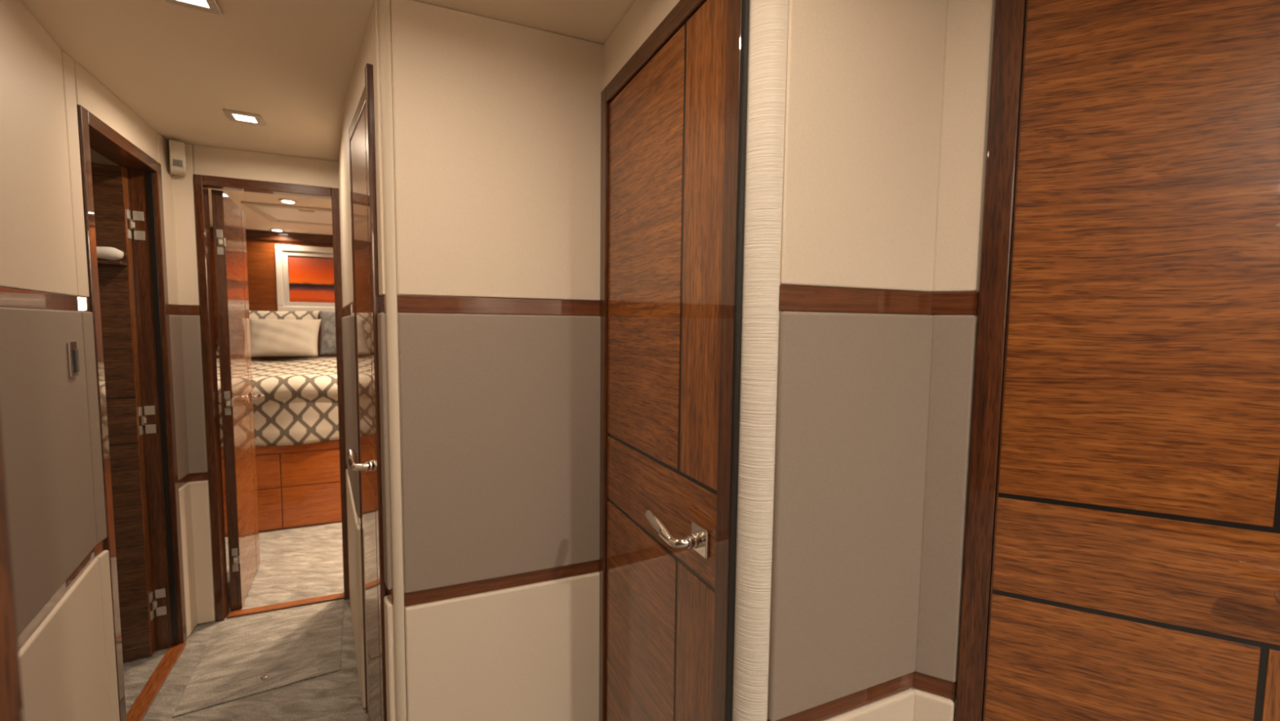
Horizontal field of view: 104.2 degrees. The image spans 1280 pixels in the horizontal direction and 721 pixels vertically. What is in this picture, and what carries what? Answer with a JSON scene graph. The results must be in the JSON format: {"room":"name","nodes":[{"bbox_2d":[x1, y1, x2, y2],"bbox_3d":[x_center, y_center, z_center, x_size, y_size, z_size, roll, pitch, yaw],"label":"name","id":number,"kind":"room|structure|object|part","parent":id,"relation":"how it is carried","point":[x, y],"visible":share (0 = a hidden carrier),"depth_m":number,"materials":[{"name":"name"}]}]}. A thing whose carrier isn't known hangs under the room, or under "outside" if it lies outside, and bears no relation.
{"room":"ship interior","nodes":[
{"label":"ship interior","id":0,"kind":"room"},
{"bbox_2d":[0,0,109,720],"bbox_3d":[-1.388,0.200,1.107,0.083,2.020,0.664,-2,5,-35],"label":"wall","id":1,"kind":"structure","parent":0,"point":[44,411],"depth_m":1.15,"materials":[{"name":"beige plastic"}]},
{"bbox_3d":[-1.371,-0.483,1.098,0.007,0.653,0.611,-2,5,-35],"label":"panel","id":2,"kind":"part","parent":1,"relation":"part of","materials":[{"name":"beige plastic"}]},
{"bbox_2d":[0,287,78,311],"bbox_3d":[-1.375,-0.137,1.121,0.006,0.040,0.614,-2,5,-35],"label":"trim","id":3,"kind":"structure","parent":1,"relation":"attached to","point":[9,297],"depth_m":1.14,"materials":[{"name":"red wood"}]},
{"bbox_3d":[-1.376,0.215,1.148,0.012,0.665,0.611,-2,5,-35],"label":"padded panel","id":4,"kind":"part","parent":1,"relation":"part of","materials":[{"name":"beige fabric"}]},
{"bbox_2d":[17,548,94,648],"bbox_3d":[-1.382,0.564,1.170,0.006,0.034,0.614,-2,5,-35],"label":"trim","id":5,"kind":"structure","parent":1,"relation":"attached to","point":[31,627],"depth_m":1.17,"materials":[{"name":"red wood"}]},
{"bbox_3d":[-1.382,0.892,1.195,0.014,0.623,0.611,-2,5,-35],"label":"panel","id":6,"kind":"part","parent":1,"relation":"part of","materials":[{"name":"beige leather"}]},
{"bbox_2d":[66,341,79,377],"bbox_3d":[-1.477,-0.004,1.299,0.011,0.092,0.048,-2,5,-35],"label":"light switch","id":7,"kind":"object","parent":1,"relation":"attached to","point":[72,350],"visible":1,"depth_m":1.29,"materials":[{"name":"silver metal"}]},
{"bbox_2d":[76,296,89,311],"bbox_3d":[-1.564,-0.158,1.397,0.006,0.040,0.057,-1,4,-25],"label":"trim","id":8,"kind":"structure","parent":1,"relation":"attached to","point":[83,304],"depth_m":1.40,"materials":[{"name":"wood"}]},
{"bbox_2d":[93,539,105,556],"bbox_3d":[-1.571,0.543,1.446,0.006,0.034,0.057,-1,4,-25],"label":"trim","id":9,"kind":"structure","parent":1,"relation":"attached to","point":[100,547],"depth_m":1.45,"materials":[{"name":"red wood"}]},
{"bbox_2d":[61,50,119,720],"bbox_3d":[-1.595,0.177,1.408,0.083,2.020,0.057,-1,4,-25],"label":"wall","id":10,"kind":"structure","parent":0,"point":[68,63],"depth_m":1.41,"materials":[{"name":"beige paint"}]},
{"bbox_3d":[-1.560,-0.504,1.374,0.007,0.653,0.054,-1,4,-25],"label":"panel","id":11,"kind":"part","parent":10,"relation":"part of","materials":[{"name":"beige plastic"}]},
{"bbox_3d":[-1.565,0.194,1.423,0.012,0.665,0.054,-1,4,-25],"label":"padded panel","id":12,"kind":"part","parent":10,"relation":"part of","materials":[{"name":"beige fabric"}]},
{"bbox_3d":[-1.571,0.871,1.470,0.014,0.623,0.054,-1,4,-25],"label":"panel","id":13,"kind":"part","parent":10,"relation":"part of","materials":[{"name":"beige plastic"}]},
{"bbox_2d":[76,104,186,720],"bbox_3d":[-1.954,0.221,1.586,0.556,1.900,0.590,-1,4,-28],"label":"door","id":14,"kind":"structure","parent":10,"relation":"in","point":[123,202],"depth_m":1.87,"materials":[{"name":"brown wood"}]},
{"bbox_2d":[96,246,124,260],"bbox_3d":[-1.990,-0.377,1.737,0.272,0.054,0.045,-1,4,-28],"label":"towel","id":15,"kind":"object","parent":14,"relation":"on","point":[108,253],"visible":0.24,"depth_m":1.77,"materials":[{"name":"white fabric"}]},
{"bbox_3d":[-1.884,-0.538,1.835,0.004,0.034,0.025,-1,4,-28],"label":"plate","id":16,"kind":"part","parent":14,"relation":"part of","materials":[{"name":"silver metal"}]},
{"bbox_3d":[-1.885,-0.466,1.839,0.004,0.034,0.025,-1,4,-28],"label":"plate","id":17,"kind":"part","parent":14,"relation":"part of","materials":[{"name":"silver metal"}]},
{"bbox_3d":[-1.874,-0.540,1.860,0.030,0.034,0.004,-1,4,-28],"label":"jamb plate","id":18,"kind":"part","parent":14,"relation":"part of","materials":[{"name":"silver metal"}]},
{"bbox_3d":[-1.875,-0.468,1.865,0.030,0.034,0.004,-1,4,-28],"label":"jamb plate","id":19,"kind":"part","parent":14,"relation":"part of","materials":[{"name":"silver metal"}]},
{"bbox_3d":[-1.892,0.193,1.885,0.004,0.034,0.025,-1,4,-28],"label":"plate","id":20,"kind":"part","parent":14,"relation":"part of","materials":[{"name":"silver metal"}]},
{"bbox_3d":[-1.893,0.265,1.890,0.004,0.034,0.025,-1,4,-28],"label":"plate","id":21,"kind":"part","parent":14,"relation":"part of","materials":[{"name":"silver metal"}]},
{"bbox_3d":[-1.881,0.192,1.911,0.030,0.034,0.004,-1,4,-28],"label":"jamb plate","id":22,"kind":"part","parent":14,"relation":"part of","materials":[{"name":"silver metal"}]},
{"bbox_3d":[-1.882,0.263,1.915,0.030,0.034,0.004,-1,4,-28],"label":"jamb plate","id":23,"kind":"part","parent":14,"relation":"part of","materials":[{"name":"silver metal"}]},
{"bbox_3d":[-1.899,0.918,1.935,0.004,0.034,0.025,-1,4,-28],"label":"plate","id":24,"kind":"part","parent":14,"relation":"part of","materials":[{"name":"silver metal"}]},
{"bbox_3d":[-1.900,0.990,1.940,0.004,0.034,0.025,-1,4,-28],"label":"plate","id":25,"kind":"part","parent":14,"relation":"part of","materials":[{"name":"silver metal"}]},
{"bbox_3d":[-1.889,0.917,1.961,0.030,0.034,0.004,-1,4,-28],"label":"jamb plate","id":26,"kind":"part","parent":14,"relation":"part of","materials":[{"name":"silver metal"}]},
{"bbox_3d":[-1.890,0.989,1.966,0.030,0.034,0.004,-1,4,-28],"label":"jamb plate","id":27,"kind":"part","parent":14,"relation":"part of","materials":[{"name":"silver metal"}]},
{"bbox_2d":[89,148,118,165],"bbox_3d":[-2.467,0.130,1.955,1.279,2.020,0.050,-1,4,-22],"label":"wall","id":28,"kind":"structure","parent":0,"point":[95,157],"depth_m":1.99,"materials":[{"name":"beige plastic"}]},
{"bbox_2d":[73,60,158,162],"bbox_3d":[-1.737,-0.792,1.625,0.076,0.120,0.590,-1,4,-28],"label":"wall","id":29,"kind":"structure","parent":0,"point":[91,95],"depth_m":1.58,"materials":[{"name":"beige paint"}]},
{"bbox_2d":[156,132,197,637],"bbox_3d":[-1.907,0.132,2.009,0.083,2.020,0.120,-1,4,-24],"label":"wall","id":30,"kind":"structure","parent":0,"point":[184,495],"depth_m":2.02,"materials":[{"name":"beige paint"}]},
{"bbox_3d":[-1.872,-0.549,1.974,0.007,0.653,0.117,-1,4,-24],"label":"panel","id":31,"kind":"part","parent":30,"relation":"part of","materials":[{"name":"beige plastic"}]},
{"bbox_2d":[168,304,179,315],"bbox_3d":[-1.877,-0.203,1.998,0.006,0.040,0.120,-1,4,-25],"label":"trim","id":32,"kind":"structure","parent":30,"relation":"attached to","point":[173,309],"depth_m":2.00,"materials":[{"name":"red wood"}]},
{"bbox_2d":[168,139,186,176],"bbox_3d":[-1.837,-0.804,1.978,0.046,0.120,0.067,-3,5,-44],"label":"wall sensor","id":33,"kind":"object","parent":30,"relation":"attached to","point":[176,148],"visible":1,"depth_m":1.96,"materials":[{"name":"beige plastic"}]},
{"bbox_3d":[-1.877,0.149,2.024,0.012,0.665,0.117,-1,4,-24],"label":"padded panel","id":34,"kind":"part","parent":30,"relation":"part of","materials":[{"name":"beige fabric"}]},
{"bbox_2d":[177,474,188,488],"bbox_3d":[-1.884,0.498,2.046,0.006,0.034,0.120,-1,4,-25],"label":"trim","id":35,"kind":"structure","parent":30,"relation":"attached to","point":[184,480],"depth_m":2.06,"materials":[{"name":"red wood"}]},
{"bbox_3d":[-1.883,0.827,2.071,0.014,0.623,0.117,-1,4,-24],"label":"panel","id":36,"kind":"part","parent":30,"relation":"part of","materials":[{"name":"beige plastic"}]},
{"bbox_2d":[123,521,368,720],"bbox_3d":[-1.513,1.217,1.388,6.200,0.050,8.600,1,4,0],"label":"floor","id":37,"kind":"structure","parent":0,"point":[300,562],"depth_m":1.93,"materials":[{"name":"grey carpet"}]},
{"bbox_2d":[126,642,186,720],"bbox_3d":[-1.733,1.158,1.773,0.052,0.010,0.510,-1,4,-28],"label":"threshold","id":38,"kind":"object","parent":37,"relation":"on","point":[144,700],"visible":1,"depth_m":1.77,"materials":[{"name":"brown wood"}]},
{"bbox_2d":[172,599,343,716],"bbox_3d":[-1.465,1.147,1.989,0.475,0.008,0.545,-2,5,-29],"label":"floor hatch","id":39,"kind":"object","parent":37,"relation":"on","point":[241,660],"visible":1,"depth_m":1.94,"materials":[{"name":"grey carpet"}]},
{"bbox_2d":[220,439,342,536],"bbox_3d":[-2.240,0.574,3.688,2.050,0.900,1.090,-1,4,-23],"label":"bed","id":40,"kind":"object","parent":37,"relation":"on","point":[299,485],"visible":0.14,"depth_m":3.14,"materials":[{"name":"brown wood"}]},
{"bbox_3d":[-2.452,0.690,3.018,0.449,0.210,0.016,-1,4,-23],"label":"drawer","id":41,"kind":"part","parent":40,"relation":"part of","materials":[{"name":"brown wood"}]},
{"bbox_3d":[-2.454,0.928,3.034,0.449,0.256,0.016,-1,4,-23],"label":"drawer","id":42,"kind":"part","parent":40,"relation":"part of","materials":[{"name":"brown wood"}]},
{"bbox_2d":[216,355,338,446],"bbox_3d":[-2.224,0.238,3.636,2.072,0.493,1.115,-1,4,-23],"label":"bedspread","id":43,"kind":"object","parent":40,"relation":"on","point":[300,405],"visible":0.24,"depth_m":3.11,"materials":[{"name":"beige fabric"}]},
{"bbox_2d":[215,310,319,355],"bbox_3d":[-2.868,-0.216,3.845,0.663,0.352,0.197,-1,4,-21],"label":"pillow","id":44,"kind":"object","parent":43,"relation":"on","point":[253,314],"visible":0.16,"depth_m":3.86,"materials":[{"name":"beige fabric"}]},
{"bbox_2d":[249,318,320,356],"bbox_3d":[-2.676,-0.172,3.738,0.474,0.283,0.193,-1,4,-18],"label":"pillow","id":45,"kind":"object","parent":43,"relation":"on","point":[268,337],"visible":0.93,"depth_m":3.69,"materials":[{"name":"beige fabric"}]},
{"bbox_2d":[318,311,336,355],"bbox_3d":[-2.314,-0.219,4.011,0.462,0.348,0.199,-1,4,-27],"label":"pillow","id":46,"kind":"object","parent":43,"relation":"on","point":[328,340],"visible":0.22,"depth_m":3.89,"materials":[{"name":"fabric"}]},
{"bbox_3d":[-2.037,0.681,3.198,0.444,0.210,0.016,-1,4,-23],"label":"drawer","id":47,"kind":"part","parent":40,"relation":"part of","materials":[{"name":"brown wood"}]},
{"bbox_3d":[-2.039,0.920,3.214,0.444,0.256,0.016,-1,4,-23],"label":"drawer","id":48,"kind":"part","parent":40,"relation":"part of","materials":[{"name":"brown wood"}]},
{"bbox_2d":[226,592,344,617],"bbox_3d":[-1.615,1.123,2.291,0.450,0.010,0.045,-1,4,-22],"label":"threshold","id":49,"kind":"object","parent":37,"relation":"on","point":[336,596],"visible":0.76,"depth_m":2.28,"materials":[{"name":"brown wood"}]},
{"bbox_2d":[172,143,338,623],"bbox_3d":[-1.642,0.121,2.213,0.594,2.020,0.083,-1,4,-22],"label":"wall","id":50,"kind":"structure","parent":0,"point":[183,186],"depth_m":2.09,"materials":[{"name":"beige paint"}]},
{"bbox_3d":[-1.864,-0.553,2.040,0.072,0.653,0.007,-1,4,-22],"label":"panel","id":51,"kind":"part","parent":50,"relation":"part of","materials":[{"name":"beige paint"}]},
{"bbox_2d":[178,305,199,315],"bbox_3d":[-1.868,-0.207,2.065,0.074,0.040,0.006,-1,4,-22],"label":"trim","id":52,"kind":"structure","parent":50,"relation":"attached to","point":[183,309],"depth_m":2.06,"materials":[{"name":"red wood"}]},
{"bbox_3d":[-1.870,0.145,2.086,0.072,0.665,0.012,-1,4,-22],"label":"padded panel","id":53,"kind":"part","parent":50,"relation":"part of","materials":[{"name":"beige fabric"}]},
{"bbox_2d":[187,471,208,481],"bbox_3d":[-1.875,0.494,2.113,0.074,0.034,0.006,-1,4,-22],"label":"trim","id":54,"kind":"structure","parent":50,"relation":"attached to","point":[198,476],"depth_m":2.11,"materials":[{"name":"red wood"}]},
{"bbox_3d":[-1.877,0.822,2.131,0.072,0.623,0.014,-1,4,-22],"label":"panel","id":55,"kind":"part","parent":50,"relation":"part of","materials":[{"name":"beige plastic"}]},
{"bbox_2d":[193,173,349,621],"bbox_3d":[-1.709,0.165,2.445,0.547,1.900,0.554,-1,4,-22],"label":"door","id":56,"kind":"structure","parent":50,"relation":"in","point":[237,396],"depth_m":2.21,"materials":[{"name":"brown wood"}]},
{"bbox_3d":[-1.800,-0.542,2.129,0.025,0.034,0.004,-1,4,-22],"label":"plate","id":57,"kind":"part","parent":56,"relation":"part of","materials":[{"name":"silver metal"}]},
{"bbox_3d":[-1.801,-0.471,2.134,0.025,0.034,0.004,-1,4,-22],"label":"plate","id":58,"kind":"part","parent":56,"relation":"part of","materials":[{"name":"silver metal"}]},
{"bbox_3d":[-1.807,0.151,2.177,0.025,0.034,0.004,-1,4,-22],"label":"plate","id":59,"kind":"part","parent":56,"relation":"part of","materials":[{"name":"silver metal"}]},
{"bbox_3d":[-1.808,0.223,2.182,0.025,0.034,0.004,-1,4,-22],"label":"plate","id":60,"kind":"part","parent":56,"relation":"part of","materials":[{"name":"silver metal"}]},
{"bbox_3d":[-1.814,0.856,2.226,0.025,0.034,0.004,-1,4,-22],"label":"plate","id":61,"kind":"part","parent":56,"relation":"part of","materials":[{"name":"silver metal"}]},
{"bbox_3d":[-1.815,0.928,2.231,0.025,0.034,0.004,-1,4,-22],"label":"plate","id":62,"kind":"part","parent":56,"relation":"part of","materials":[{"name":"silver metal"}]},
{"bbox_3d":[-1.940,0.182,2.549,0.036,0.035,0.127,-3,5,-39],"label":"lever","id":63,"kind":"part","parent":56,"relation":"part of","materials":[{"name":"silver metal"}]},
{"bbox_2d":[210,236,336,359],"bbox_3d":[-2.555,0.012,4.202,2.800,1.945,0.070,-1,4,-22],"label":"wall","id":64,"kind":"structure","parent":0,"point":[260,254],"depth_m":3.94,"materials":[{"name":"brown wood"}]},
{"bbox_2d":[209,226,333,244],"bbox_3d":[-2.535,-0.994,4.110,2.800,0.075,0.081,-1,4,-22],"label":"trim","id":65,"kind":"structure","parent":64,"relation":"attached to","point":[250,233],"depth_m":3.96,"materials":[{"name":"brown wood"}]},
{"bbox_2d":[275,244,334,311],"bbox_3d":[-2.561,-0.660,4.094,0.710,0.530,0.034,-1,4,-22],"label":"picture","id":66,"kind":"object","parent":64,"relation":"attached to","point":[304,274],"visible":0.49,"depth_m":4.03,"materials":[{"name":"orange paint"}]},
{"bbox_2d":[288,255,334,302],"bbox_3d":[-2.565,-0.661,4.103,0.550,0.370,0.013,-1,4,-22],"label":"print","id":67,"kind":"object","parent":66,"relation":"attached to","point":[310,277],"depth_m":4.05},
{"bbox_2d":[20,0,635,235],"bbox_3d":[-1.177,-0.816,0.853,5.570,0.054,7.812,1,4,0],"label":"ceiling","id":68,"kind":"structure","parent":0,"point":[291,64],"depth_m":1.36,"materials":[{"name":"beige paint"}]},
{"bbox_2d":[164,0,222,15],"bbox_3d":[-0.997,-0.805,1.098,0.100,0.008,0.100,-2,4,-28],"label":"recessed light","id":69,"kind":"object","parent":68,"relation":"in","point":[212,6],"visible":1,"depth_m":1.13,"materials":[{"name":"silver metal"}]},
{"bbox_2d":[178,0,208,7],"bbox_3d":[-0.997,-0.806,1.098,0.060,0.004,0.060,-2,4,-28],"label":"diffuser","id":70,"kind":"object","parent":69,"relation":"attached to","point":[189,3],"depth_m":1.12,"materials":[{"name":"white"}]},
{"bbox_2d":[223,108,265,126],"bbox_3d":[-1.391,-0.854,1.754,0.100,0.008,0.100,-2,4,-28],"label":"recessed light","id":71,"kind":"object","parent":68,"relation":"in","point":[234,116],"visible":1,"depth_m":1.75,"materials":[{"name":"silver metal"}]},
{"bbox_2d":[233,114,257,122],"bbox_3d":[-1.391,-0.856,1.754,0.060,0.004,0.060,-2,4,-28],"label":"diffuser","id":72,"kind":"object","parent":71,"relation":"attached to","point":[237,117],"depth_m":1.76,"materials":[{"name":"white plastic"}]},
{"bbox_2d":[269,228,284,231],"bbox_3d":[-2.811,-1.009,3.857,0.092,0.010,0.092,1,4,0],"label":"recessed light","id":73,"kind":"object","parent":68,"relation":"in","point":[272,229],"visible":1,"depth_m":3.84,"materials":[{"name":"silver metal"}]},
{"bbox_2d":[240,201,332,226],"bbox_3d":[-2.175,-0.961,3.350,0.660,0.023,0.580,-1,4,-22],"label":"ceiling hatch","id":74,"kind":"object","parent":68,"relation":"attached to","point":[279,213],"visible":0.59,"depth_m":3.25,"materials":[{"name":"beige paint"}]},
{"bbox_3d":[-2.175,-0.969,3.349,0.560,0.007,0.480,-1,4,-22],"label":"panel","id":75,"kind":"part","parent":74,"relation":"part of","materials":[{"name":"beige"}]},
{"bbox_2d":[278,199,297,204],"bbox_3d":[-2.076,-0.938,2.938,0.092,0.010,0.092,1,4,0],"label":"recessed light","id":76,"kind":"object","parent":68,"relation":"in","point":[286,201],"visible":1,"depth_m":2.92,"materials":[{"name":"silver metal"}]},
{"bbox_2d":[281,200,294,203],"bbox_3d":[-2.076,-0.934,2.938,0.060,0.003,0.060,1,4,0],"label":"diffuser","id":77,"kind":"object","parent":76,"relation":"attached to","point":[286,202],"depth_m":2.93,"materials":[{"name":"white plastic"}]},
{"bbox_2d":[337,102,360,693],"bbox_3d":[-1.132,0.141,2.004,0.083,2.020,0.779,-2,5,-33],"label":"wall","id":78,"kind":"structure","parent":0,"point":[352,517],"depth_m":1.89,"materials":[{"name":"beige plastic"}]},
{"bbox_3d":[-1.146,-0.539,1.931,0.007,0.653,0.756,-2,5,-33],"label":"panel","id":79,"kind":"part","parent":78,"relation":"part of","materials":[{"name":"beige paint"}]},
{"bbox_2d":[342,302,352,317],"bbox_3d":[-1.148,-0.193,1.956,0.006,0.040,0.759,-2,5,-33],"label":"trim","id":80,"kind":"structure","parent":78,"relation":"attached to","point":[347,311],"depth_m":1.87,"materials":[{"name":"red wood"}]},
{"bbox_3d":[-1.155,0.160,1.978,0.012,0.665,0.756,-2,5,-33],"label":"padded panel","id":81,"kind":"part","parent":78,"relation":"part of","materials":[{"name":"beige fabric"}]},
{"bbox_3d":[-1.163,0.837,2.025,0.014,0.623,0.756,-2,5,-33],"label":"panel","id":82,"kind":"part","parent":78,"relation":"part of","materials":[{"name":"beige plastic"}]},
{"bbox_2d":[345,91,365,707],"bbox_3d":[-0.906,0.167,1.655,0.083,2.020,0.057,-2,5,-36],"label":"wall","id":83,"kind":"structure","parent":0,"point":[352,317],"depth_m":1.63,"materials":[{"name":"beige plastic"}]},
{"bbox_3d":[-0.924,-0.513,1.590,0.007,0.653,0.054,-2,5,-36],"label":"panel","id":84,"kind":"part","parent":83,"relation":"part of","materials":[{"name":"beige plastic"}]},
{"bbox_3d":[-0.933,0.186,1.637,0.012,0.665,0.054,-2,5,-36],"label":"padded panel","id":85,"kind":"part","parent":83,"relation":"part of","materials":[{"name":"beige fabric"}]},
{"bbox_3d":[-0.941,0.863,1.683,0.014,0.623,0.054,-2,5,-36],"label":"panel","id":86,"kind":"part","parent":83,"relation":"part of","materials":[{"name":"beige plastic"}]},
{"bbox_2d":[347,13,373,128],"bbox_3d":[-0.733,-0.764,1.372,0.076,0.120,0.488,-2,5,-36],"label":"wall","id":87,"kind":"structure","parent":0,"point":[357,85],"depth_m":1.32,"materials":[{"name":"beige paint"}]},
{"bbox_2d":[346,63,387,720],"bbox_3d":[-0.766,0.245,1.425,0.142,1.900,0.488,-2,5,-36],"label":"door","id":88,"kind":"structure","parent":87,"relation":"in","point":[362,128],"depth_m":1.40,"materials":[{"name":"brown wood"}]},
{"bbox_3d":[-0.750,0.261,1.308,0.127,0.035,0.036,4,6,44],"label":"lever","id":89,"kind":"part","parent":88,"relation":"part of","materials":[{"name":"silver metal"}]},
{"bbox_2d":[371,0,395,720],"bbox_3d":[-0.585,0.201,1.215,0.083,2.020,0.058,-2,5,-36],"label":"wall strip","id":90,"kind":"object","parent":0,"point":[381,317],"visible":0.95,"depth_m":1.17,"materials":[{"name":"beige paint"}]},
{"bbox_3d":[-0.603,-0.479,1.150,0.007,0.653,0.055,-2,5,-36],"label":"panel","id":91,"kind":"part","parent":90,"relation":"part of","materials":[{"name":"beige plastic"}]},
{"bbox_3d":[-0.613,0.219,1.197,0.012,0.665,0.055,-2,5,-36],"label":"padded panel","id":92,"kind":"part","parent":90,"relation":"part of","materials":[{"name":"beige fabric"}]},
{"bbox_3d":[-0.620,0.897,1.243,0.014,0.623,0.055,-2,5,-36],"label":"panel","id":93,"kind":"part","parent":90,"relation":"part of","materials":[{"name":"beige plastic"}]},
{"bbox_2d":[390,0,603,720],"bbox_3d":[-0.336,0.198,1.287,0.507,2.020,0.083,-1,4,-22],"label":"wall","id":94,"kind":"structure","parent":0,"point":[497,123],"depth_m":1.23,"materials":[{"name":"beige plastic"}]},
{"bbox_2d":[379,294,386,312],"bbox_3d":[-0.606,-0.133,1.175,0.006,0.040,0.058,-2,5,-36],"label":"trim","id":95,"kind":"structure","parent":94,"relation":"attached to","point":[382,298],"depth_m":1.16,"materials":[{"name":"red wood"}]},
{"bbox_2d":[386,587,393,604],"bbox_3d":[-0.613,0.568,1.223,0.006,0.034,0.058,-2,5,-36],"label":"trim","id":96,"kind":"structure","parent":94,"relation":"attached to","point":[389,592],"depth_m":1.20,"materials":[{"name":"red wood"}]},
{"bbox_2d":[377,0,407,720],"bbox_3d":[-0.572,0.203,1.187,0.032,2.020,0.045,2,4,16],"label":"trim","id":97,"kind":"structure","parent":94,"relation":"attached to","point":[384,6],"depth_m":1.15,"materials":[{"name":"paint"}]},
{"bbox_3d":[-0.323,-0.480,1.210,0.492,0.653,0.007,-1,4,-22],"label":"panel","id":98,"kind":"part","parent":94,"relation":"part of","materials":[{"name":"beige plastic"}]},
{"bbox_2d":[397,294,599,315],"bbox_3d":[-0.321,-0.134,1.237,0.507,0.040,0.006,-1,4,-22],"label":"trim","id":99,"kind":"structure","parent":94,"relation":"attached to","point":[406,304],"depth_m":1.22,"materials":[{"name":"red wood"}]},
{"bbox_3d":[-0.329,0.218,1.255,0.492,0.665,0.012,-1,4,-22],"label":"padded panel","id":100,"kind":"part","parent":94,"relation":"part of","materials":[{"name":"beige fabric"}]},
{"bbox_2d":[404,560,598,606],"bbox_3d":[-0.328,0.567,1.285,0.507,0.034,0.006,-1,4,-22],"label":"trim","id":101,"kind":"structure","parent":94,"relation":"attached to","point":[521,579],"depth_m":1.27,"materials":[{"name":"red wood"}]},
{"bbox_3d":[-0.336,0.896,1.301,0.492,0.623,0.014,-1,4,-22],"label":"panel","id":102,"kind":"part","parent":94,"relation":"part of","materials":[{"name":"beige plastic"}]},
{"bbox_2d":[603,0,679,88],"bbox_3d":[0.067,-0.732,1.030,0.076,0.120,0.600,-1,4,-25],"label":"wall","id":103,"kind":"structure","parent":0,"point":[643,17],"depth_m":1.12,"materials":[{"name":"beige paint"}]},
{"bbox_2d":[598,0,749,720],"bbox_3d":[0.032,0.276,1.086,0.142,1.900,0.603,-1,4,-25],"label":"door","id":104,"kind":"structure","parent":103,"relation":"in","point":[673,118],"depth_m":0.98,"materials":[{"name":"brown wood"}]},
{"bbox_3d":[0.047,0.313,0.925,0.036,0.035,0.127,-2,5,-35],"label":"lever","id":105,"kind":"part","parent":104,"relation":"part of","materials":[{"name":"silver metal"}]},
{"bbox_2d":[732,0,787,720],"bbox_3d":[0.184,0.236,0.812,0.054,2.020,0.049,1,4,0],"label":"trim","id":106,"kind":"structure","parent":103,"relation":"attached to","point":[768,19],"depth_m":0.78,"materials":[{"name":"beige plastic"}]},
{"bbox_2d":[767,0,946,720],"bbox_3d":[0.353,0.234,0.880,0.332,2.020,0.083,-1,4,-22],"label":"wall","id":107,"kind":"structure","parent":0,"point":[864,83],"depth_m":0.82,"materials":[{"name":"beige plastic"}]},
{"bbox_2d":[766,671,913,720],"bbox_3d":[0.361,0.602,0.878,0.332,0.034,0.006,-1,4,-22],"label":"trim","id":108,"kind":"structure","parent":107,"relation":"attached to","point":[842,704],"depth_m":0.88,"materials":[{"name":"red wood"}]},
{"bbox_3d":[0.366,0.253,0.851,0.329,0.665,0.012,-1,4,-22],"label":"padded panel","id":109,"kind":"part","parent":107,"relation":"part of","materials":[{"name":"beige fabric"}]},
{"bbox_2d":[778,284,932,315],"bbox_3d":[0.368,-0.099,0.830,0.332,0.040,0.006,-1,4,-22],"label":"trim","id":110,"kind":"structure","parent":107,"relation":"attached to","point":[791,298],"depth_m":0.82,"materials":[{"name":"red wood"}]},
{"bbox_3d":[0.372,-0.445,0.805,0.329,0.653,0.007,-1,4,-22],"label":"panel","id":111,"kind":"part","parent":107,"relation":"part of","materials":[{"name":"beige plastic"}]},
{"bbox_3d":[0.359,0.931,0.896,0.329,0.623,0.014,-1,4,-22],"label":"panel","id":112,"kind":"part","parent":107,"relation":"part of","materials":[{"name":"beige plastic"}]},
{"bbox_2d":[911,0,994,720],"bbox_3d":[0.562,0.233,0.926,0.071,2.020,0.083,3,4,27],"label":"wall","id":113,"kind":"structure","parent":0,"point":[969,23],"depth_m":0.87,"materials":[{"name":"grey paint"}]},
{"bbox_3d":[0.539,0.929,0.944,0.068,0.623,0.014,3,4,27],"label":"panel","id":114,"kind":"part","parent":113,"relation":"part of","materials":[{"name":"beige plastic"}]},
{"bbox_2d":[911,671,955,699],"bbox_3d":[0.545,0.601,0.925,0.071,0.034,0.006,3,4,27],"label":"trim","id":115,"kind":"structure","parent":113,"relation":"attached to","point":[926,682],"depth_m":0.92,"materials":[{"name":"red wood"}]},
{"bbox_3d":[0.547,0.252,0.898,0.068,0.665,0.012,3,4,27],"label":"padded panel","id":116,"kind":"part","parent":113,"relation":"part of","materials":[{"name":"beige fabric"}]},
{"bbox_2d":[930,291,977,315],"bbox_3d":[0.552,-0.101,0.877,0.071,0.040,0.006,3,4,27],"label":"trim","id":117,"kind":"structure","parent":113,"relation":"attached to","point":[957,303],"depth_m":0.87,"materials":[{"name":"red wood"}]},
{"bbox_3d":[0.555,-0.447,0.852,0.068,0.653,0.007,3,4,27],"label":"panel","id":118,"kind":"part","parent":113,"relation":"part of","materials":[{"name":"beige plastic"}]},
{"bbox_3d":[-0.840,0.241,0.591,0.942,2.020,0.070,3,5,36],"label":"wall","id":119,"kind":"structure","parent":0,"visible":0},
{"bbox_2d":[0,418,24,720],"bbox_3d":[-0.415,0.266,0.301,0.090,2.020,0.054,3,5,36],"label":"door","id":120,"kind":"structure","parent":119,"relation":"in","point":[11,708],"depth_m":0.29,"materials":[{"name":"brown wood"}]},
{"bbox_3d":[0.860,-0.703,0.726,0.567,0.120,0.076,2,4,26],"label":"wall niche header","id":121,"kind":"structure","parent":0,"visible":0},
{"bbox_2d":[953,0,1279,720],"bbox_3d":[0.837,0.306,0.770,0.567,1.900,0.142,2,4,26],"label":"door","id":122,"kind":"structure","parent":121,"relation":"in","point":[1121,562],"depth_m":0.78,"materials":[{"name":"brown wood"}]},
{"bbox_3d":[0.939,0.335,0.661,0.127,0.035,0.036,2,4,16],"label":"lever","id":123,"kind":"part","parent":122,"relation":"part of","materials":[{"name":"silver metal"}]}
]}

